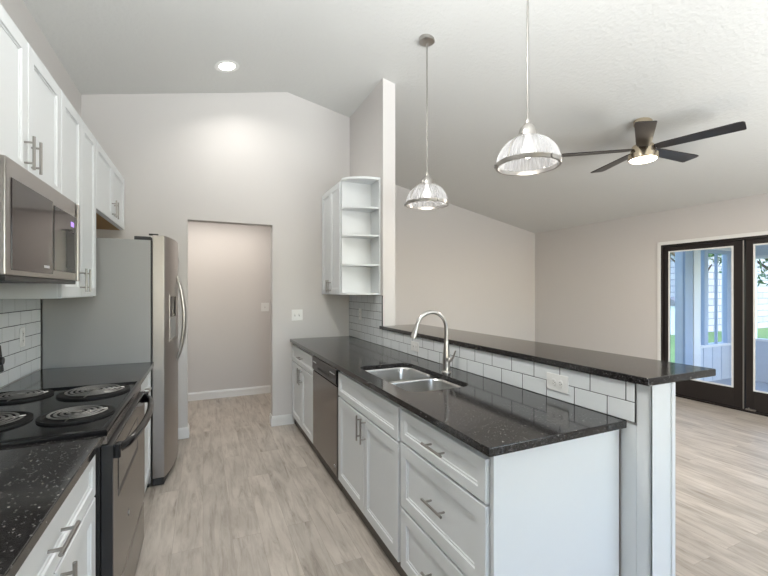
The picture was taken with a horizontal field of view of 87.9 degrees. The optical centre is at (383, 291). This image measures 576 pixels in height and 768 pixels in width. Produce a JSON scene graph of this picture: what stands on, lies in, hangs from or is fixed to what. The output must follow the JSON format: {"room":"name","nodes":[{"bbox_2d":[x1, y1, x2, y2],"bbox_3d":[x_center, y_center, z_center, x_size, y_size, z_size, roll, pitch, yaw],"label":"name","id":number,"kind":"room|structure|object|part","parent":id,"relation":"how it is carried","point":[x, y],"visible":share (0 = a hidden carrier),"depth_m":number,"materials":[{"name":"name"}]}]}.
{"room":"kitchen","nodes":[
{"label":"kitchen","id":0,"kind":"room"},
{"bbox_2d":[0,0,80,388],"bbox_3d":[-1.534,-0.165,0.862,0.120,3.180,8.980,0,0,-24],"label":"wall","id":1,"kind":"structure","parent":0,"point":[17,10],"depth_m":2.65,"materials":[{"name":"grey paint"}]},
{"bbox_2d":[0,299,40,387],"bbox_3d":[-1.611,0.275,1.190,0.010,0.472,3.141,0,0,-24],"label":"tile backsplash","id":2,"kind":"structure","parent":1,"relation":"attached to","point":[20,362],"depth_m":2.31,"materials":[{"name":"white tile"}]},
{"bbox_2d":[20,327,24,346],"bbox_3d":[-2.126,0.270,2.342,0.009,0.115,0.062,0,0,-24],"label":"wall outlet","id":3,"kind":"object","parent":2,"relation":"attached to","point":[22,329],"visible":1,"depth_m":2.34,"materials":[{"name":"white plastic"}]},
{"bbox_2d":[0,3,60,192],"bbox_3d":[-1.601,-0.750,1.590,0.362,0.594,0.820,0,0,-24],"label":"upper cabinet","id":4,"kind":"object","parent":1,"relation":"attached to","point":[30,97],"visible":0.93,"depth_m":1.62,"materials":[{"name":"white wood"}]},
{"bbox_3d":[-1.391,-0.741,1.454,0.019,0.568,0.392,0,0,-24],"label":"door","id":5,"kind":"part","parent":4,"relation":"part of","materials":[{"name":"white wood"}]},
{"bbox_3d":[-1.432,-0.560,1.610,0.038,0.135,0.011,0,0,-24],"label":"handle","id":6,"kind":"part","parent":4,"relation":"part of","materials":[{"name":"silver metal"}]},
{"bbox_3d":[-1.462,-0.560,1.677,0.038,0.135,0.011,0,0,-24],"label":"handle","id":7,"kind":"part","parent":4,"relation":"part of","materials":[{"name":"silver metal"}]},
{"bbox_2d":[0,154,79,283],"bbox_3d":[-1.582,-0.242,1.600,0.402,0.414,0.814,0,0,-24],"label":"microwave","id":8,"kind":"object","parent":4,"relation":"attached to","point":[40,226],"visible":1,"depth_m":1.52,"materials":[{"name":"silver metal"}]},
{"bbox_3d":[-1.498,-0.232,1.873,0.004,0.283,0.320,0,0,-24],"label":"control panel","id":9,"kind":"part","parent":8,"relation":"part of","materials":[{"name":"black"}]},
{"bbox_3d":[-1.569,-0.246,2.039,0.015,0.393,0.022,0,0,-24],"label":"handle","id":10,"kind":"part","parent":8,"relation":"part of","materials":[{"name":"silver metal"}]},
{"bbox_3d":[-1.560,-0.741,1.827,0.019,0.568,0.416,0,0,-24],"label":"door","id":11,"kind":"part","parent":4,"relation":"part of","materials":[{"name":"white wood"}]},
{"bbox_2d":[0,90,95,298],"bbox_3d":[-1.921,-0.504,2.296,0.362,1.085,0.722,0,0,-24],"label":"upper cabinet","id":12,"kind":"object","parent":1,"relation":"attached to","point":[78,144],"visible":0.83,"depth_m":2.31,"materials":[{"name":"white wood"}]},
{"bbox_3d":[-1.726,-0.495,2.192,0.019,1.059,0.365,0,0,-24],"label":"door","id":13,"kind":"part","parent":12,"relation":"part of","materials":[{"name":"white wood"}]},
{"bbox_3d":[-1.761,-0.065,2.334,0.038,0.135,0.011,0,0,-24],"label":"handle","id":14,"kind":"part","parent":12,"relation":"part of","materials":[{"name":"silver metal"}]},
{"bbox_3d":[-1.875,-0.495,2.520,0.019,1.059,0.345,0,0,-24],"label":"door","id":15,"kind":"part","parent":12,"relation":"part of","materials":[{"name":"white wood"}]},
{"bbox_3d":[-1.795,-0.065,2.410,0.038,0.135,0.011,0,0,-24],"label":"handle","id":16,"kind":"part","parent":12,"relation":"part of","materials":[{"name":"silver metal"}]},
{"bbox_2d":[96,140,123,229],"bbox_3d":[-2.291,-0.800,3.110,0.362,0.493,1.059,0,0,-24],"label":"upper cabinet","id":17,"kind":"object","parent":1,"relation":"attached to","point":[109,181],"visible":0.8,"depth_m":3.10,"materials":[{"name":"white wood"}]},
{"bbox_3d":[-2.060,-0.793,2.927,0.019,0.464,0.529,0,0,-24],"label":"door","id":18,"kind":"part","parent":17,"relation":"part of","materials":[{"name":"white wood"}]},
{"bbox_3d":[-2.278,-0.793,3.405,0.019,0.464,0.509,0,0,-24],"label":"door","id":19,"kind":"part","parent":17,"relation":"part of","materials":[{"name":"white wood"}]},
{"bbox_2d":[81,92,349,427],"bbox_3d":[-1.560,-0.354,4.095,2.509,3.558,0.120,0,0,-24],"label":"wall","id":20,"kind":"structure","parent":0,"point":[269,159],"depth_m":4.09,"materials":[{"name":"grey paint"}]},
{"bbox_2d":[178,423,189,439],"bbox_3d":[-2.017,1.373,3.879,0.217,0.105,0.134,0,0,-24],"label":"baseboard","id":21,"kind":"structure","parent":20,"relation":"attached to","point":[183,433],"depth_m":3.85,"materials":[{"name":"white"}]},
{"bbox_2d":[269,413,293,426],"bbox_3d":[-1.104,1.373,4.294,0.237,0.105,0.134,0,0,-24],"label":"baseboard","id":22,"kind":"structure","parent":20,"relation":"attached to","point":[279,420],"depth_m":4.23,"materials":[{"name":"white wood"}]},
{"bbox_2d":[292,310,302,320],"bbox_3d":[-0.938,0.258,4.302,0.118,0.118,0.017,0,0,-24],"label":"light switch","id":23,"kind":"object","parent":20,"relation":"attached to","point":[296,314],"visible":1,"depth_m":4.31,"materials":[{"name":"white plastic"}]},
{"bbox_2d":[188,185,534,392],"bbox_3d":[-0.202,-0.354,6.313,7.057,3.558,0.158,0,0,-24],"label":"wall","id":24,"kind":"structure","parent":0,"point":[476,270],"depth_m":6.53,"materials":[{"name":"grey paint"}]},
{"bbox_2d":[188,385,270,400],"bbox_3d":[-2.127,1.373,5.344,2.509,0.105,0.014,0,0,-24],"label":"baseboard","id":25,"kind":"structure","parent":24,"relation":"attached to","point":[194,396],"depth_m":5.36,"materials":[{"name":"white wood"}]},
{"bbox_2d":[261,303,268,310],"bbox_3d":[-1.659,0.221,5.555,0.105,0.118,0.017,0,0,-24],"label":"light switch","id":26,"kind":"object","parent":24,"relation":"attached to","point":[264,306],"visible":1,"depth_m":5.56,"materials":[{"name":"white plastic"}]},
{"bbox_2d":[23,0,767,232],"bbox_3d":[1.623,-1.672,2.298,7.057,1.163,8.980,0,0,-24],"label":"ceiling","id":27,"kind":"structure","parent":0,"point":[597,67],"depth_m":3.35,"materials":[{"name":"white paint"}]},
{"bbox_2d":[214,60,238,71],"bbox_3d":[-1.391,-1.992,3.529,0.206,0.050,0.211,0,0,-29],"label":"recessed light","id":28,"kind":"object","parent":27,"relation":"in","point":[225,65],"visible":1,"depth_m":3.52,"materials":[{"name":"white plastic"}]},
{"bbox_2d":[404,34,448,209],"bbox_3d":[0.339,-1.332,3.121,0.338,1.322,0.347,0,0,-24],"label":"pendant light","id":29,"kind":"object","parent":27,"relation":"hanging from","point":[425,40],"visible":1,"depth_m":3.12,"materials":[{"name":"silver metal"}]},
{"bbox_3d":[0.337,-1.435,3.125,0.011,1.030,0.012,0,0,-24],"label":"rod","id":30,"kind":"part","parent":29,"relation":"part of","materials":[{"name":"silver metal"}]},
{"bbox_3d":[0.337,-0.777,3.125,0.064,0.116,0.064,0,0,-24],"label":"bulb","id":31,"kind":"part","parent":29,"relation":"part of","materials":[{"name":"white glass"}]},
{"bbox_2d":[494,0,561,175],"bbox_3d":[0.780,-1.332,2.151,0.338,1.322,0.347,0,0,-24],"label":"pendant light","id":32,"kind":"object","parent":27,"relation":"hanging from","point":[528,131],"visible":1,"depth_m":2.14,"materials":[{"name":"silver metal"}]},
{"bbox_3d":[0.778,-1.435,2.155,0.011,1.030,0.012,0,0,-24],"label":"rod","id":33,"kind":"part","parent":32,"relation":"part of","materials":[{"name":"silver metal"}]},
{"bbox_3d":[0.778,-0.777,2.155,0.064,0.116,0.064,0,0,-24],"label":"bulb","id":34,"kind":"part","parent":32,"relation":"part of","materials":[{"name":"white glass"}]},
{"bbox_2d":[562,117,746,172],"bbox_3d":[2.418,-1.380,3.662,1.320,0.388,1.373,0,0,-24],"label":"ceiling fan","id":35,"kind":"object","parent":27,"relation":"hanging from","point":[645,150],"visible":0.98,"depth_m":3.55,"materials":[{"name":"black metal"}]},
{"bbox_3d":[1.986,-1.300,3.753,0.607,0.029,0.148,0,0,12],"label":"blade","id":36,"kind":"part","parent":35,"relation":"part of","materials":[{"name":"black wood"}]},
{"bbox_3d":[2.353,-1.300,4.051,0.148,0.029,0.607,0,0,-6],"label":"blade","id":37,"kind":"part","parent":35,"relation":"part of","materials":[{"name":"black"}]},
{"bbox_2d":[629,156,657,163],"bbox_3d":[2.375,-1.196,3.650,0.224,0.021,0.224,0,0,-24],"label":"diffuser","id":38,"kind":"object","parent":35,"relation":"attached to","point":[632,159],"depth_m":3.62,"materials":[{"name":"white glass"}]},
{"bbox_3d":[2.156,-1.300,3.312,0.148,0.029,0.607,0,0,30],"label":"blade","id":39,"kind":"part","parent":35,"relation":"part of","materials":[{"name":"black"}]},
{"bbox_3d":[2.750,-1.300,3.795,0.606,0.029,0.150,0,0,-24],"label":"blade","id":40,"kind":"part","parent":35,"relation":"part of","materials":[{"name":"black wood"}]},
{"bbox_3d":[2.629,-1.300,3.337,0.148,0.029,0.607,0,0,-42],"label":"blade","id":41,"kind":"part","parent":35,"relation":"part of","materials":[{"name":"black wood"}]},
{"bbox_2d":[135,393,767,575],"bbox_3d":[1.623,1.450,2.298,7.057,0.050,8.980,0,0,-24],"label":"floor","id":42,"kind":"structure","parent":0,"point":[242,495],"depth_m":2.65,"materials":[{"name":"wood"}]},
{"bbox_2d":[15,456,94,575],"bbox_3d":[-1.113,0.984,0.896,0.673,0.882,0.840,0,0,-24],"label":"base cabinet","id":43,"kind":"object","parent":42,"relation":"on","point":[66,547],"visible":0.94,"depth_m":1.12,"materials":[{"name":"white wood"}]},
{"bbox_2d":[0,435,102,575],"bbox_3d":[-0.978,0.526,0.590,0.645,0.031,1.524,0,0,-24],"label":"countertop","id":44,"kind":"structure","parent":43,"relation":"on","point":[36,479],"depth_m":1.05,"materials":[{"name":"black stone"}]},
{"bbox_3d":[-0.822,0.635,1.022,0.038,0.011,0.150,0,0,-24],"label":"handle","id":45,"kind":"part","parent":43,"relation":"part of","materials":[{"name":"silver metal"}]},
{"bbox_3d":[-0.839,0.800,1.060,0.038,0.150,0.011,0,0,-24],"label":"handle","id":46,"kind":"part","parent":43,"relation":"part of","materials":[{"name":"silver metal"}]},
{"bbox_3d":[-0.935,1.016,1.205,0.019,0.590,0.412,0,0,-24],"label":"door","id":47,"kind":"part","parent":43,"relation":"part of","materials":[{"name":"white wood"}]},
{"bbox_2d":[0,345,153,575],"bbox_3d":[-1.427,0.843,1.703,0.747,1.165,0.858,0,0,-24],"label":"electric range","id":48,"kind":"object","parent":42,"relation":"on","point":[115,412],"visible":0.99,"depth_m":1.61,"materials":[{"name":"black metal"}]},
{"bbox_3d":[-1.843,0.335,1.909,0.028,0.047,0.048,0,0,-24],"label":"knob","id":49,"kind":"part","parent":48,"relation":"part of","materials":[{"name":"black"}]},
{"bbox_2d":[0,381,140,447],"bbox_3d":[-1.469,0.507,1.684,0.655,0.025,0.858,0,0,-24],"label":"cooktop","id":50,"kind":"object","parent":48,"relation":"in","point":[33,416],"depth_m":1.64,"materials":[{"name":"black metal"}]},
{"bbox_3d":[-1.173,0.848,1.819,0.039,0.585,0.852,0,0,-24],"label":"oven door","id":51,"kind":"part","parent":48,"relation":"part of","materials":[{"name":"black"}]},
{"bbox_3d":[-1.109,0.691,1.730,0.002,0.133,0.455,0,0,-24],"label":"glass","id":52,"kind":"part","parent":48,"relation":"part of","materials":[{"name":"grey glass"}]},
{"bbox_3d":[-1.157,0.847,1.826,0.005,0.580,0.846,0,0,-24],"label":"panel","id":53,"kind":"part","parent":48,"relation":"part of","materials":[{"name":"silver metal"}]},
{"bbox_3d":[-1.174,1.268,1.818,0.037,0.203,0.852,0,0,-24],"label":"storage drawer","id":54,"kind":"part","parent":48,"relation":"part of","materials":[{"name":"silver metal"}]},
{"bbox_2d":[42,234,186,486],"bbox_3d":[-2.063,0.502,3.216,0.842,1.846,0.917,0,0,-24],"label":"refrigerator","id":55,"kind":"object","parent":42,"relation":"on","point":[132,316],"visible":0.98,"depth_m":2.84,"materials":[{"name":"grey metal"}]},
{"bbox_3d":[-1.697,0.478,3.093,0.138,1.770,0.388,0,0,-24],"label":"door","id":56,"kind":"part","parent":55,"relation":"part of","materials":[{"name":"silver metal"}]},
{"bbox_3d":[-1.652,0.117,3.116,0.010,0.155,0.173,0,0,-16],"label":"dispenser panel","id":57,"kind":"part","parent":55,"relation":"part of","materials":[{"name":"black"}]},
{"bbox_3d":[-1.887,0.478,3.513,0.140,1.770,0.521,0,0,-24],"label":"door","id":58,"kind":"part","parent":55,"relation":"part of","materials":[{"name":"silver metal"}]},
{"bbox_3d":[-1.676,0.225,3.284,0.077,0.704,0.030,0,0,-24],"label":"handle","id":59,"kind":"part","parent":55,"relation":"part of","materials":[{"name":"silver metal"}]},
{"bbox_3d":[-1.700,0.225,3.343,0.077,0.704,0.030,0,0,-24],"label":"handle","id":60,"kind":"part","parent":55,"relation":"part of","materials":[{"name":"silver metal"}]},
{"bbox_2d":[140,371,151,490],"bbox_3d":[-1.804,0.984,2.417,0.673,0.882,0.734,0,0,-24],"label":"base cabinet","id":61,"kind":"object","parent":42,"relation":"on","point":[146,385],"visible":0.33,"depth_m":2.77,"materials":[{"name":"white wood"}]},
{"bbox_2d":[0,362,153,391],"bbox_3d":[-1.807,0.526,2.414,0.645,0.031,0.743,0,0,-24],"label":"countertop","id":62,"kind":"structure","parent":61,"relation":"on","point":[129,372],"depth_m":2.38,"materials":[{"name":"black stone"}]},
{"bbox_3d":[-1.539,0.635,2.534,0.019,0.156,0.722,0,0,-24],"label":"drawer","id":63,"kind":"part","parent":61,"relation":"part of","materials":[{"name":"white wood"}]},
{"bbox_3d":[-1.539,1.016,2.534,0.019,0.590,0.722,0,0,-24],"label":"door","id":64,"kind":"part","parent":61,"relation":"part of","materials":[{"name":"white wood"}]},
{"bbox_2d":[292,344,316,454],"bbox_3d":[-0.522,0.984,3.990,0.689,0.882,0.920,0,0,-24],"label":"base cabinet","id":65,"kind":"object","parent":42,"relation":"on","point":[302,370],"visible":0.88,"depth_m":3.81,"materials":[{"name":"white wood"}]},
{"bbox_3d":[-0.887,1.036,4.072,0.019,0.583,0.444,0,0,-24],"label":"door","id":66,"kind":"part","parent":65,"relation":"part of","materials":[{"name":"white wood"}]},
{"bbox_3d":[-0.804,0.825,3.823,0.038,0.150,0.011,0,0,-24],"label":"handle","id":67,"kind":"part","parent":65,"relation":"part of","materials":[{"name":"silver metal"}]},
{"bbox_3d":[-0.794,0.652,3.867,0.019,0.166,0.894,0,0,-24],"label":"drawer","id":68,"kind":"part","parent":65,"relation":"part of","materials":[{"name":"white wood"}]},
{"bbox_3d":[-0.701,1.036,3.662,0.019,0.583,0.444,0,0,-24],"label":"door","id":69,"kind":"part","parent":65,"relation":"part of","materials":[{"name":"white wood"}]},
{"bbox_2d":[290,336,626,456],"bbox_3d":[-0.025,0.526,2.925,0.680,0.031,3.275,0,0,-24],"label":"countertop","id":70,"kind":"structure","parent":65,"relation":"on","point":[492,417],"depth_m":1.79,"materials":[{"name":"black stone"}]},
{"bbox_2d":[365,367,461,391],"bbox_3d":[0.152,0.642,2.428,0.407,0.198,0.789,0,0,-24],"label":"sink","id":71,"kind":"object","parent":70,"relation":"in","point":[408,379],"visible":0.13,"depth_m":2.46,"materials":[{"name":"silver metal"}]},
{"bbox_2d":[365,367,432,382],"bbox_3d":[0.072,0.642,2.606,0.407,0.198,0.399,0,0,-24],"label":"basin","id":72,"kind":"object","parent":71,"relation":"in","point":[400,374],"depth_m":2.77,"materials":[{"name":"grey metal"}]},
{"bbox_2d":[390,378,461,391],"bbox_3d":[0.236,0.642,2.245,0.407,0.198,0.386,0,0,-24],"label":"basin","id":73,"kind":"object","parent":71,"relation":"in","point":[423,384],"depth_m":2.42,"materials":[{"name":"grey metal"}]},
{"bbox_2d":[410,310,455,372],"bbox_3d":[0.302,0.314,2.435,0.286,0.394,0.116,0,0,-24],"label":"faucet","id":74,"kind":"object","parent":70,"relation":"on","point":[447,359],"visible":1,"depth_m":2.48,"materials":[{"name":"silver metal"}]},
{"bbox_3d":[0.415,0.403,2.460,0.031,0.077,0.068,0,0,-24],"label":"lever","id":75,"kind":"part","parent":74,"relation":"part of","materials":[{"name":"silver metal"}]},
{"bbox_2d":[312,355,341,490],"bbox_3d":[-0.188,0.986,3.259,0.644,0.878,0.678,0,0,-24],"label":"dishwasher","id":76,"kind":"object","parent":42,"relation":"on","point":[325,376],"visible":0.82,"depth_m":3.06,"materials":[{"name":"silver metal"}]},
{"bbox_3d":[-0.461,0.614,3.135,0.041,0.131,0.672,0,0,-24],"label":"control panel","id":77,"kind":"part","parent":76,"relation":"part of","materials":[{"name":"black"}]},
{"bbox_2d":[338,371,439,575],"bbox_3d":[0.153,0.984,2.506,0.689,0.882,0.968,0,0,-24],"label":"base cabinet","id":78,"kind":"object","parent":42,"relation":"on","point":[369,422],"visible":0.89,"depth_m":2.26,"materials":[{"name":"white wood"}]},
{"bbox_3d":[-0.215,1.036,2.594,0.019,0.583,0.479,0,0,-24],"label":"door","id":79,"kind":"part","parent":78,"relation":"part of","materials":[{"name":"white wood"}]},
{"bbox_3d":[-0.153,0.820,2.391,0.038,0.150,0.011,0,0,-24],"label":"handle","id":80,"kind":"part","parent":78,"relation":"part of","materials":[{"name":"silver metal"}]},
{"bbox_3d":[-0.126,0.820,2.331,0.038,0.150,0.011,0,0,-24],"label":"handle","id":81,"kind":"part","parent":78,"relation":"part of","materials":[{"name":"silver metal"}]},
{"bbox_3d":[-0.119,0.652,2.382,0.019,0.166,0.944,0,0,-24],"label":"drawer","id":82,"kind":"part","parent":78,"relation":"part of","materials":[{"name":"white wood"}]},
{"bbox_3d":[-0.019,1.036,2.162,0.019,0.583,0.459,0,0,-24],"label":"door","id":83,"kind":"part","parent":78,"relation":"part of","materials":[{"name":"white wood"}]},
{"bbox_2d":[401,407,618,575],"bbox_3d":[0.494,0.984,1.754,0.689,0.882,0.676,0,0,-24],"label":"base cabinet","id":84,"kind":"object","parent":42,"relation":"on","point":[446,482],"depth_m":1.49,"materials":[{"name":"white wood"}]},
{"bbox_3d":[0.201,0.875,1.613,0.038,0.011,0.150,0,0,-24],"label":"handle","id":85,"kind":"part","parent":84,"relation":"part of","materials":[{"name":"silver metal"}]},
{"bbox_3d":[0.201,0.640,1.613,0.038,0.011,0.150,0,0,-24],"label":"handle","id":86,"kind":"part","parent":84,"relation":"part of","materials":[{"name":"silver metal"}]},
{"bbox_3d":[0.220,1.186,1.638,0.019,0.284,0.636,0,0,-24],"label":"drawer","id":87,"kind":"part","parent":84,"relation":"part of","materials":[{"name":"white wood"}]},
{"bbox_3d":[0.220,0.644,1.638,0.019,0.151,0.636,0,0,-24],"label":"drawer","id":88,"kind":"part","parent":84,"relation":"part of","materials":[{"name":"white wood"}]},
{"bbox_3d":[0.650,0.984,1.460,0.632,0.882,0.012,0,0,-24],"label":"cabinet end panel","id":89,"kind":"part","parent":84,"relation":"part of","materials":[{"name":"white wood"}]},
{"bbox_2d":[350,78,674,575],"bbox_3d":[0.067,-0.282,3.728,0.148,3.414,4.848,0,0,-24],"label":"wall","id":90,"kind":"structure","parent":0,"point":[647,445],"depth_m":1.55,"materials":[{"name":"grey paint"}]},
{"bbox_2d":[322,181,340,294],"bbox_3d":[-0.425,-0.520,4.186,0.367,1.110,0.648,0,0,-24],"label":"upper cabinet","id":91,"kind":"object","parent":90,"relation":"attached to","point":[331,200],"visible":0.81,"depth_m":4.08,"materials":[{"name":"white wood"}]},
{"bbox_3d":[-0.617,-0.512,4.276,0.019,1.086,0.310,0,0,-24],"label":"door","id":92,"kind":"part","parent":91,"relation":"part of","materials":[{"name":"white wood"}]},
{"bbox_3d":[-0.563,-0.050,4.091,0.038,0.130,0.011,0,0,-24],"label":"handle","id":93,"kind":"part","parent":91,"relation":"part of","materials":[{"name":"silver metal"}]},
{"bbox_3d":[-0.486,-0.512,3.987,0.019,1.086,0.312,0,0,-24],"label":"door","id":94,"kind":"part","parent":91,"relation":"part of","materials":[{"name":"white wood"}]},
{"bbox_2d":[341,176,380,294],"bbox_3d":[-0.226,-0.520,3.797,0.324,1.110,0.221,0,0,-24],"label":"corner shelf unit","id":95,"kind":"object","parent":90,"relation":"attached to","point":[360,195],"visible":1,"depth_m":3.86,"materials":[{"name":"white wood"}]},
{"bbox_3d":[-0.230,-0.785,3.789,0.308,0.016,0.201,0,0,-24],"label":"shelf","id":96,"kind":"part","parent":95,"relation":"part of","materials":[{"name":"white wood"}]},
{"bbox_3d":[-0.230,-0.523,3.789,0.308,0.016,0.201,0,0,-24],"label":"shelf","id":97,"kind":"part","parent":95,"relation":"part of","materials":[{"name":"white wood"}]},
{"bbox_3d":[-0.230,-0.247,3.789,0.308,0.016,0.201,0,0,-24],"label":"shelf","id":98,"kind":"part","parent":95,"relation":"part of","materials":[{"name":"white wood"}]},
{"bbox_3d":[-0.082,-0.520,3.854,0.016,1.110,0.205,0,0,-24],"label":"panel","id":99,"kind":"part","parent":95,"relation":"part of","materials":[{"name":"white wood"}]},
{"bbox_2d":[349,295,635,422],"bbox_3d":[0.287,0.275,3.048,0.012,0.470,3.312,0,0,-24],"label":"tile backsplash","id":100,"kind":"structure","parent":90,"relation":"attached to","point":[609,396],"depth_m":2.18,"materials":[{"name":"white tile"}]},
{"bbox_2d":[359,308,361,319],"bbox_3d":[-0.254,0.242,4.223,0.009,0.118,0.074,0,0,-24],"label":"wall outlet","id":101,"kind":"object","parent":100,"relation":"attached to","point":[360,309],"visible":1,"depth_m":4.21,"materials":[{"name":"white plastic"}]},
{"bbox_2d":[411,341,418,351],"bbox_3d":[0.242,0.434,3.131,0.009,0.076,0.118,0,0,-24],"label":"wall outlet","id":102,"kind":"object","parent":100,"relation":"attached to","point":[414,345],"visible":1,"depth_m":3.12,"materials":[{"name":"white plastic"}]},
{"bbox_2d":[547,372,568,393],"bbox_3d":[0.814,0.431,1.872,0.009,0.080,0.125,0,0,-24],"label":"wall outlet","id":103,"kind":"object","parent":100,"relation":"attached to","point":[560,383],"visible":1,"depth_m":1.86,"materials":[{"name":"white plastic"}]},
{"bbox_2d":[551,379,555,385],"bbox_3d":[0.804,0.431,1.889,0.003,0.033,0.033,0,0,-24],"label":"socket","id":104,"kind":"object","parent":103,"relation":"attached to","point":[553,381],"depth_m":1.89,"materials":[{"name":"grey plastic"}]},
{"bbox_2d":[557,380,562,386],"bbox_3d":[0.820,0.431,1.853,0.003,0.033,0.033,0,0,-24],"label":"socket","id":105,"kind":"object","parent":103,"relation":"attached to","point":[559,382],"depth_m":1.85,"materials":[{"name":"grey plastic"}]},
{"bbox_2d":[379,324,715,385],"bbox_3d":[0.671,0.340,2.705,0.446,0.030,2.490,0,0,-24],"label":"bar","id":106,"kind":"object","parent":90,"relation":"on","point":[637,370],"visible":0.94,"depth_m":1.97,"materials":[{"name":"black stone"}]},
{"bbox_3d":[0.968,0.973,1.573,0.006,0.905,0.062,0,0,-24],"label":"panel","id":107,"kind":"part","parent":90,"relation":"part of","materials":[{"name":"white"}]},
{"bbox_3d":[0.996,0.890,1.523,0.016,1.070,0.052,0,0,-24],"label":"corner trim","id":108,"kind":"part","parent":90,"relation":"part of","materials":[{"name":"white"}]},
{"bbox_3d":[1.063,0.890,1.527,0.110,1.070,0.004,0,0,-24],"label":"panel","id":109,"kind":"part","parent":90,"relation":"part of","materials":[{"name":"white paint"}]},
{"bbox_3d":[1.119,0.890,1.563,0.022,1.070,0.036,0,0,-24],"label":"corner trim","id":110,"kind":"part","parent":90,"relation":"part of","materials":[{"name":"white"}]},
{"bbox_2d":[535,193,767,359],"bbox_3d":[4.781,0.145,3.733,0.120,2.560,8.980,0,0,-24],"label":"wall","id":111,"kind":"structure","parent":0,"point":[596,283],"depth_m":6.22,"materials":[{"name":"grey paint"}]},
{"bbox_2d":[664,240,745,408],"bbox_3d":[4.104,0.397,5.140,0.059,2.012,0.908,0,0,-24],"label":"door","id":112,"kind":"structure","parent":111,"relation":"in","point":[734,395],"depth_m":4.82,"materials":[{"name":"black wood"}]},
{"bbox_2d":[657,231,767,360],"bbox_3d":[4.271,0.369,4.696,0.012,2.111,2.007,0,0,-24],"label":"trim","id":113,"kind":"structure","parent":111,"relation":"attached to","point":[659,244],"depth_m":5.57,"materials":[{"name":"white"}]},
{"bbox_2d":[661,235,767,416],"bbox_3d":[4.327,0.392,4.722,0.128,2.066,1.917,0,0,-24],"label":"trim","id":114,"kind":"structure","parent":111,"relation":"attached to","point":[760,236],"depth_m":5.30,"materials":[{"name":"black wood"}]},
{"bbox_2d":[745,238,767,413],"bbox_3d":[4.466,0.397,4.283,0.108,2.012,0.936,0,0,-24],"label":"door","id":115,"kind":"structure","parent":111,"relation":"in","point":[756,401],"depth_m":4.66,"materials":[{"name":"black wood"}]},
{"bbox_2d":[675,248,730,381],"bbox_3d":[5.016,0.235,6.388,2.220,2.460,0.160,0,0,-24],"label":"wall","id":116,"kind":"structure","parent":0,"point":[692,347],"depth_m":6.28,"materials":[{"name":"grey paint"}]},
{"bbox_3d":[4.737,0.235,6.206,0.200,2.460,0.040,0,0,-24],"label":"post","id":117,"kind":"part","parent":116,"relation":"part of","materials":[{"name":"blue paint"}]},
{"bbox_3d":[4.918,0.235,6.283,0.185,2.460,0.050,0,0,-24],"label":"post","id":118,"kind":"part","parent":116,"relation":"part of","materials":[{"name":"white"}]},
{"bbox_3d":[5.463,0.885,6.536,1.005,0.040,0.060,0,0,-24],"label":"window sill","id":119,"kind":"part","parent":116,"relation":"part of","materials":[{"name":"white"}]},
{"bbox_2d":[709,378,767,391],"bbox_3d":[5.957,1.505,4.146,2.363,0.080,5.020,0,0,-24],"label":"floor","id":120,"kind":"structure","parent":0,"point":[760,386],"depth_m":6.32,"materials":[{"name":"grey concrete"}]},
{"bbox_2d":[755,244,767,382],"bbox_3d":[6.980,0.235,4.545,0.170,2.460,4.900,0,0,-24],"label":"wall","id":121,"kind":"structure","parent":0,"point":[761,251],"depth_m":6.43,"materials":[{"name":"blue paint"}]},
{"label":"outside","id":122,"kind":"structure","parent":0,"visible":0},
{"bbox_2d":[670,328,767,362],"bbox_3d":[3.311,1.800,28.966,90.000,0.150,90.000,0,0,-24],"label":"ground","id":123,"kind":"structure","parent":122,"point":[761,332],"depth_m":14.83,"materials":[{"name":"green plant"}]},
{"bbox_2d":[670,297,709,334],"bbox_3d":[12.079,0.975,16.200,1.800,1.500,1.200,0,0,-24],"label":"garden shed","id":124,"kind":"object","parent":123,"relation":"on","point":[672,299],"visible":0.02,"depth_m":15.74,"materials":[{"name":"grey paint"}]},
{"bbox_2d":[670,252,721,270],"bbox_3d":[9.960,-0.684,12.644,2.342,4.831,2.780,0,0,-24],"label":"tree","id":125,"kind":"object","parent":123,"relation":"on","point":[672,253],"visible":0.02,"depth_m":12.52,"materials":[{"name":"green plant"}]},
{"bbox_2d":[670,252,767,331],"bbox_3d":[18.526,-0.825,21.108,13.400,5.100,4.600,0,0,-24],"label":"neighbouring house","id":126,"kind":"structure","parent":123,"relation":"on","point":[762,291],"depth_m":17.85,"materials":[{"name":"white"}]},
{"bbox_2d":[719,258,767,286],"bbox_3d":[13.180,-0.636,13.093,3.262,4.762,3.131,0,0,-24],"label":"tree","id":127,"kind":"object","parent":123,"relation":"on","point":[761,265],"visible":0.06,"depth_m":13.62,"materials":[{"name":"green plant"}]}
]}

